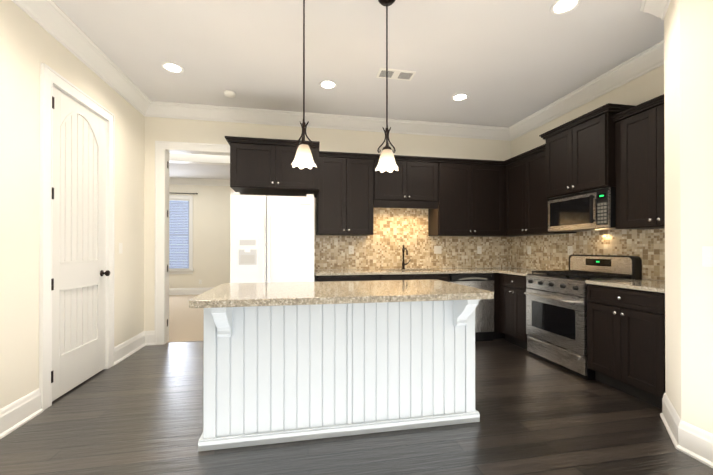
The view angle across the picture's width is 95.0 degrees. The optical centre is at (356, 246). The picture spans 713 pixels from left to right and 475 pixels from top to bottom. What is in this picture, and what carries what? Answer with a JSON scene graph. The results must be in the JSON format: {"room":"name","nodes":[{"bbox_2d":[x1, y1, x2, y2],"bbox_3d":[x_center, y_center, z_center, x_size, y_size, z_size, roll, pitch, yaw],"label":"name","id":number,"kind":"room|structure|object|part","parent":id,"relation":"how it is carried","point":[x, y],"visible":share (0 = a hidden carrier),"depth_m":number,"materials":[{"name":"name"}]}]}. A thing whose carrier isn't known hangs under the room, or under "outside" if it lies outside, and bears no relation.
{"room":"kitchen","nodes":[
{"label":"kitchen","id":0,"kind":"room"},
{"bbox_2d":[0,0,144,408],"bbox_3d":[-2.108,-0.294,0.734,0.150,3.010,7.030,0,0,-10],"label":"wall","id":1,"kind":"structure","parent":0,"point":[28,44],"depth_m":2.34,"materials":[{"name":"paint"}]},
{"bbox_2d":[39,62,114,410],"bbox_3d":[-2.479,-0.073,2.883,0.144,2.585,0.968,0,0,-10],"label":"trim","id":2,"kind":"structure","parent":1,"relation":"attached to","point":[50,78],"depth_m":2.50,"materials":[{"name":"white wood"}]},
{"bbox_2d":[51,86,109,400],"bbox_3d":[-2.418,-0.028,2.886,0.105,2.470,0.778,0,0,-10],"label":"closet door","id":3,"kind":"structure","parent":1,"relation":"in","point":[80,272],"depth_m":2.86,"materials":[{"name":"white wood"}]},
{"bbox_2d":[11,0,154,116],"bbox_3d":[-1.972,-1.723,0.765,0.126,0.151,6.790,0,0,-10],"label":"crown molding","id":4,"kind":"structure","parent":1,"relation":"attached to","point":[54,20],"depth_m":2.81,"materials":[{"name":"white"}]},
{"bbox_2d":[119,243,121,253],"bbox_3d":[-2.545,0.014,3.528,0.008,0.115,0.070,0,0,-10],"label":"light switch","id":5,"kind":"object","parent":1,"relation":"attached to","point":[120,248],"visible":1,"depth_m":3.52,"materials":[{"name":"white plastic"}]},
{"bbox_2d":[0,287,712,467],"bbox_3d":[-1.857,1.133,3.145,7.758,0.175,11.450,0,0,-10],"label":"baseboard","id":6,"kind":"structure","parent":1,"relation":"attached to","point":[694,442],"depth_m":2.18,"materials":[{"name":"white wood"}]},
{"bbox_2d":[167,294,203,342],"bbox_3d":[-2.963,1.282,6.484,6.800,0.104,4.720,0,0,-10],"label":"floor carpet","id":7,"kind":"object","parent":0,"point":[186,323],"depth_m":5.45,"materials":[{"name":"beige carpet"}]},
{"bbox_2d":[169,184,233,287],"bbox_3d":[-3.382,-0.262,8.751,7.040,3.010,0.120,0,0,-10],"label":"wall","id":8,"kind":"structure","parent":0,"point":[211,236],"depth_m":8.58,"materials":[{"name":"paint"}]},
{"bbox_2d":[169,195,193,273],"bbox_3d":[-4.817,-0.313,8.430,1.160,2.040,0.130,0,0,-10],"label":"window","id":9,"kind":"structure","parent":8,"relation":"in","point":[190,260],"depth_m":8.49,"materials":[{"name":"white wood"}]},
{"bbox_2d":[169,199,188,268],"bbox_3d":[-4.819,-0.330,8.439,0.916,1.818,0.025,0,0,-10],"label":"window blind","id":10,"kind":"object","parent":9,"relation":"attached to","point":[179,240],"visible":0.6,"depth_m":8.47,"materials":[{"name":"white"}]},
{"bbox_2d":[169,177,229,185],"bbox_3d":[-3.359,-1.691,8.636,6.800,0.151,0.126,0,0,-10],"label":"crown molding","id":11,"kind":"structure","parent":8,"relation":"attached to","point":[196,181],"depth_m":8.49,"materials":[{"name":"white wood"}]},
{"bbox_2d":[144,117,510,330],"bbox_3d":[-0.092,-0.279,4.621,5.231,3.010,0.120,0,0,-10],"label":"wall","id":12,"kind":"structure","parent":0,"point":[217,132],"depth_m":4.38,"materials":[{"name":"paint"}]},
{"bbox_2d":[154,141,234,344],"bbox_3d":[-2.021,-0.053,4.261,1.050,2.556,0.163,0,0,-10],"label":"door frame","id":13,"kind":"structure","parent":12,"relation":"attached to","point":[163,149],"depth_m":4.11,"materials":[{"name":"white wood"}]},
{"bbox_2d":[229,138,320,197],"bbox_3d":[-0.987,-0.937,4.071,1.003,0.522,0.638,0,0,-10],"label":"upper cabinet","id":14,"kind":"object","parent":12,"relation":"attached to","point":[257,167],"depth_m":3.76,"materials":[{"name":"brown wood"}]},
{"bbox_2d":[151,101,510,140],"bbox_3d":[-0.053,-1.708,4.509,4.958,0.151,0.126,0,0,-10],"label":"crown molding","id":15,"kind":"structure","parent":12,"relation":"attached to","point":[160,109],"depth_m":4.42,"materials":[{"name":"white wood"}]},
{"bbox_2d":[317,154,380,235],"bbox_3d":[-0.129,-0.666,4.376,0.793,1.012,0.348,0,0,-10],"label":"upper cabinet","id":16,"kind":"object","parent":12,"relation":"attached to","point":[350,183],"depth_m":4.21,"materials":[{"name":"brown wood"}]},
{"bbox_2d":[381,158,440,205],"bbox_3d":[0.637,-0.891,4.519,0.900,0.561,0.348,0,0,-10],"label":"upper cabinet","id":17,"kind":"object","parent":12,"relation":"attached to","point":[417,181],"depth_m":4.37,"materials":[{"name":"brown wood"}]},
{"bbox_2d":[314,204,509,269],"bbox_3d":[0.887,-0.149,4.737,3.022,0.915,0.007,0,0,-10],"label":"tile backsplash","id":18,"kind":"structure","parent":12,"relation":"attached to","point":[395,230],"depth_m":4.70,"materials":[{"name":"tile"}]},
{"bbox_2d":[349,246,353,253],"bbox_3d":[-0.071,0.041,4.551,0.070,0.115,0.006,0,0,-10],"label":"electrical outlet","id":19,"kind":"object","parent":18,"relation":"attached to","point":[351,249],"visible":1,"depth_m":4.55,"materials":[{"name":"white plastic"}]},
{"bbox_2d":[434,246,441,253],"bbox_3d":[1.191,0.042,4.784,0.115,0.115,0.008,0,0,-10],"label":"light switch","id":20,"kind":"object","parent":18,"relation":"attached to","point":[437,249],"visible":1,"depth_m":4.78,"materials":[{"name":"white plastic"}]},
{"bbox_2d":[477,246,481,253],"bbox_3d":[1.846,0.048,4.906,0.070,0.115,0.006,0,0,-10],"label":"electrical outlet","id":21,"kind":"object","parent":18,"relation":"attached to","point":[479,249],"visible":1,"depth_m":4.91,"materials":[{"name":"white plastic"}]},
{"bbox_2d":[421,158,504,236],"bbox_3d":[1.546,-0.665,4.686,1.086,1.012,0.348,0,0,-10],"label":"upper cabinet","id":22,"kind":"object","parent":12,"relation":"attached to","point":[472,203],"depth_m":4.52,"materials":[{"name":"brown wood"}]},
{"bbox_2d":[0,338,712,474],"bbox_3d":[0.484,1.263,1.177,5.351,0.100,6.970,0,0,-10],"label":"floor","id":23,"kind":"structure","parent":0,"point":[139,412],"depth_m":2.10,"materials":[{"name":"brown wood"}]},
{"bbox_2d":[230,192,313,282],"bbox_3d":[-0.991,0.311,3.983,0.915,1.825,0.794,0,0,-10],"label":"refrigerator","id":24,"kind":"object","parent":23,"relation":"on","point":[271,238],"visible":0.52,"depth_m":3.64,"materials":[{"name":"white metal"}]},
{"bbox_3d":[-1.127,0.192,3.580,0.361,1.060,0.050,0,0,-10],"label":"handle","id":25,"kind":"part","parent":24,"relation":"part of","materials":[{"name":"white"}]},
{"bbox_2d":[197,299,479,451],"bbox_3d":[-0.086,0.775,2.350,1.830,0.884,0.860,0,0,-10],"label":"kitchen island","id":26,"kind":"object","parent":23,"relation":"on","point":[283,362],"depth_m":2.11,"materials":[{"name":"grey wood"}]},
{"bbox_2d":[189,279,493,307],"bbox_3d":[-0.089,0.311,2.352,1.836,0.040,0.900,0,0,-10],"label":"island countertop","id":27,"kind":"structure","parent":26,"relation":"on","point":[380,291],"depth_m":2.06,"materials":[{"name":"beige stone"}]},
{"bbox_2d":[314,274,385,281],"bbox_3d":[-0.114,0.783,4.224,0.838,0.884,0.636,0,0,-10],"label":"base cabinet","id":28,"kind":"object","parent":23,"relation":"on","point":[333,277],"depth_m":3.92,"materials":[{"name":"black wood"}]},
{"bbox_2d":[450,273,493,341],"bbox_3d":[1.441,0.785,4.488,0.602,0.882,0.613,0,0,-10],"label":"dishwasher","id":29,"kind":"object","parent":23,"relation":"on","point":[484,319],"visible":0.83,"depth_m":4.22,"materials":[{"name":"silver plastic"}]},
{"bbox_2d":[493,273,497,338],"bbox_3d":[2.081,0.784,4.641,0.702,0.884,0.616,0,0,-10],"label":"base cabinet","id":30,"kind":"object","parent":23,"relation":"on","point":[495,334],"depth_m":4.28,"materials":[{"name":"black wood"}]},
{"bbox_2d":[314,267,532,275],"bbox_3d":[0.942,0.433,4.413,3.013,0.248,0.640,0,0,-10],"label":"countertop","id":31,"kind":"structure","parent":30,"relation":"on","point":[329,272],"depth_m":4.19,"materials":[{"name":"beige stone"}]},
{"bbox_2d":[401,245,410,268],"bbox_3d":[0.712,0.139,4.559,0.128,0.342,0.199,0,0,-10],"label":"faucet","id":32,"kind":"object","parent":31,"relation":"on","point":[403,263],"visible":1,"depth_m":4.61,"materials":[{"name":"black metal"}]},
{"bbox_2d":[498,273,527,349],"bbox_3d":[2.218,0.782,4.078,0.637,0.884,0.542,0,0,-10],"label":"base cabinet","id":33,"kind":"object","parent":23,"relation":"on","point":[511,288],"depth_m":4.02,"materials":[{"name":"black wood"}]},
{"bbox_2d":[498,269,545,275],"bbox_3d":[2.212,0.323,4.064,0.643,0.030,0.510,0,0,-10],"label":"countertop","id":34,"kind":"structure","parent":33,"relation":"on","point":[514,272],"depth_m":4.11,"materials":[{"name":"beige stone"}]},
{"bbox_2d":[524,255,641,379],"bbox_3d":[2.298,0.654,3.421,0.703,1.135,0.771,0,0,-10],"label":"range","id":35,"kind":"object","parent":23,"relation":"on","point":[556,316],"visible":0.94,"depth_m":3.29,"materials":[{"name":"silver metal"}]},
{"bbox_2d":[587,284,664,408],"bbox_3d":[2.473,0.777,2.706,0.637,0.884,0.691,0,0,-10],"label":"base cabinet","id":36,"kind":"object","parent":23,"relation":"on","point":[626,340],"depth_m":2.61,"materials":[{"name":"black wood"}]},
{"bbox_2d":[585,279,664,292],"bbox_3d":[2.465,0.318,2.706,0.638,0.030,0.687,0,0,-10],"label":"countertop","id":37,"kind":"structure","parent":36,"relation":"on","point":[648,285],"depth_m":2.71,"materials":[{"name":"beige stone"}]},
{"bbox_2d":[53,0,663,179],"bbox_3d":[-1.493,-1.839,3.224,8.498,0.100,11.690,0,0,-10],"label":"ceiling","id":38,"kind":"structure","parent":0,"point":[505,63],"depth_m":2.98,"materials":[{"name":"paint"}]},
{"bbox_2d":[161,62,183,72],"bbox_3d":[-1.829,-1.784,3.256,0.196,0.010,0.196,0,0,-10],"label":"recessed light","id":39,"kind":"object","parent":38,"relation":"in","point":[172,67],"visible":1,"depth_m":3.25,"materials":[{"name":"white"}]},
{"bbox_2d":[169,153,229,164],"bbox_3d":[-2.848,-1.644,5.876,6.800,0.270,0.160,0,0,-10],"label":"ceiling beam","id":40,"kind":"structure","parent":38,"relation":"attached to","point":[199,159],"depth_m":5.82,"materials":[{"name":"white"}]},
{"bbox_2d":[224,90,235,97],"bbox_3d":[-1.467,-1.767,3.784,0.128,0.038,0.128,0,0,-10],"label":"smoke detector","id":41,"kind":"object","parent":38,"relation":"attached to","point":[230,93],"visible":1,"depth_m":3.75,"materials":[{"name":"white plastic"}]},
{"bbox_2d":[291,0,316,168],"bbox_3d":[-0.360,-1.173,2.236,0.177,1.240,0.177,0,0,-10],"label":"pendant light","id":42,"kind":"object","parent":38,"relation":"hanging from","point":[303,158],"visible":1,"depth_m":2.23,"materials":[{"name":"white glass"}]},
{"bbox_3d":[-0.360,-0.625,2.234,0.177,0.144,0.177,0,0,-10],"label":"lamp shade","id":43,"kind":"part","parent":42,"relation":"part of","materials":[{"name":"white glass"}]},
{"bbox_2d":[319,80,336,88],"bbox_3d":[-0.313,-1.782,3.593,0.196,0.010,0.196,0,0,-10],"label":"recessed light","id":44,"kind":"object","parent":38,"relation":"in","point":[327,84],"visible":1,"depth_m":3.59,"materials":[{"name":"white"}]},
{"bbox_2d":[375,0,397,172],"bbox_3d":[0.218,-1.172,2.343,0.177,1.240,0.177,0,0,-10],"label":"pendant light","id":45,"kind":"object","parent":38,"relation":"hanging from","point":[387,162],"visible":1,"depth_m":2.34,"materials":[{"name":"white glass"}]},
{"bbox_3d":[0.218,-0.625,2.341,0.177,0.144,0.177,0,0,-10],"label":"lamp shade","id":46,"kind":"part","parent":45,"relation":"part of","materials":[{"name":"white glass"}]},
{"bbox_2d":[376,68,415,80],"bbox_3d":[0.406,-1.781,3.378,0.380,0.015,0.170,0,0,-10],"label":"ceiling vent","id":47,"kind":"object","parent":38,"relation":"in","point":[397,74],"visible":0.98,"depth_m":3.36,"materials":[{"name":"white metal"}]},
{"bbox_2d":[451,93,468,100],"bbox_3d":[1.232,-1.781,3.892,0.196,0.010,0.196,0,0,-10],"label":"recessed light","id":48,"kind":"object","parent":38,"relation":"in","point":[460,97],"visible":1,"depth_m":3.89,"materials":[{"name":"white"}]},
{"bbox_2d":[550,0,580,14],"bbox_3d":[1.544,-1.787,2.417,0.196,0.010,0.196,0,0,-10],"label":"recessed light","id":49,"kind":"object","parent":38,"relation":"in","point":[558,7],"visible":1,"depth_m":2.43,"materials":[{"name":"white"}]},
{"bbox_2d":[511,65,664,280],"bbox_3d":[2.672,-0.282,3.732,0.120,3.010,2.635,0,0,-10],"label":"wall","id":50,"kind":"structure","parent":0,"point":[643,88],"depth_m":3.41,"materials":[{"name":"paint"}]},
{"bbox_2d":[505,146,576,236],"bbox_3d":[2.329,-0.667,4.234,0.368,1.012,0.866,0,0,-10],"label":"upper cabinet","id":51,"kind":"object","parent":50,"relation":"attached to","point":[526,213],"depth_m":4.20,"materials":[{"name":"brown wood"}]},
{"bbox_2d":[541,106,628,197],"bbox_3d":[2.448,-0.916,3.432,0.426,0.709,0.758,0,0,-10],"label":"upper cabinet","id":52,"kind":"object","parent":50,"relation":"attached to","point":[577,157],"depth_m":3.30,"materials":[{"name":"brown wood"}]},
{"bbox_2d":[548,187,616,231],"bbox_3d":[2.442,-0.368,3.428,0.423,0.380,0.752,0,0,-10],"label":"microwave","id":53,"kind":"object","parent":52,"relation":"attached to","point":[593,210],"visible":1,"depth_m":3.31,"materials":[{"name":"silver plastic"}]},
{"bbox_2d":[507,40,663,139],"bbox_3d":[2.559,-1.711,3.669,0.126,0.151,2.470,0,0,-10],"label":"crown molding","id":54,"kind":"structure","parent":50,"relation":"attached to","point":[652,58],"depth_m":3.52,"materials":[{"name":"white"}]},
{"bbox_2d":[613,98,664,229],"bbox_3d":[2.618,-0.673,2.731,0.348,1.012,0.676,0,0,-10],"label":"upper cabinet","id":55,"kind":"object","parent":50,"relation":"attached to","point":[620,148],"depth_m":2.80,"materials":[{"name":"brown wood"}]},
{"bbox_2d":[664,0,712,433],"bbox_3d":[2.811,-0.296,0.323,1.088,3.010,4.190,0,0,-10],"label":"wall","id":56,"kind":"structure","parent":0,"point":[688,86],"depth_m":1.93,"materials":[{"name":"paint"}]},
{"bbox_2d":[510,229,664,280],"bbox_3d":[2.611,0.065,3.710,0.007,0.479,2.610,0,0,-10],"label":"tile backsplash","id":57,"kind":"structure","parent":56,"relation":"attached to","point":[548,252],"depth_m":3.64,"materials":[{"name":"tile"}]},
{"bbox_2d":[527,246,530,253],"bbox_3d":[2.436,0.046,4.610,0.006,0.115,0.070,0,0,-10],"label":"electrical outlet","id":58,"kind":"object","parent":57,"relation":"attached to","point":[528,249],"visible":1,"depth_m":4.61,"materials":[{"name":"white plastic"}]},
{"bbox_2d":[568,246,572,254],"bbox_3d":[2.563,0.043,3.922,0.006,0.115,0.070,0,0,-10],"label":"electrical outlet","id":59,"kind":"object","parent":57,"relation":"attached to","point":[570,250],"visible":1,"depth_m":3.92,"materials":[{"name":"white plastic"}]},
{"bbox_2d":[640,0,650,7],"bbox_3d":[2.203,-1.725,0.280,0.126,0.151,4.316,0,0,-10],"label":"crown molding","id":60,"kind":"structure","parent":56,"relation":"attached to","point":[643,1],"depth_m":2.36,"materials":[{"name":"white"}]},
{"bbox_2d":[702,246,712,266],"bbox_3d":[1.978,0.053,1.804,0.008,0.115,0.115,0,0,-10],"label":"light switch","id":61,"kind":"object","parent":56,"relation":"attached to","point":[707,256],"visible":1,"depth_m":1.83,"materials":[{"name":"white plastic"}]},
{"label":"outside","id":62,"kind":"structure","parent":0,"visible":0},
{"bbox_2d":[169,202,187,265],"bbox_3d":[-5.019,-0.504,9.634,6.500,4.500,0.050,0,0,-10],"label":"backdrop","id":63,"kind":"structure","parent":62,"point":[178,236],"depth_m":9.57,"materials":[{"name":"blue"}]}
]}

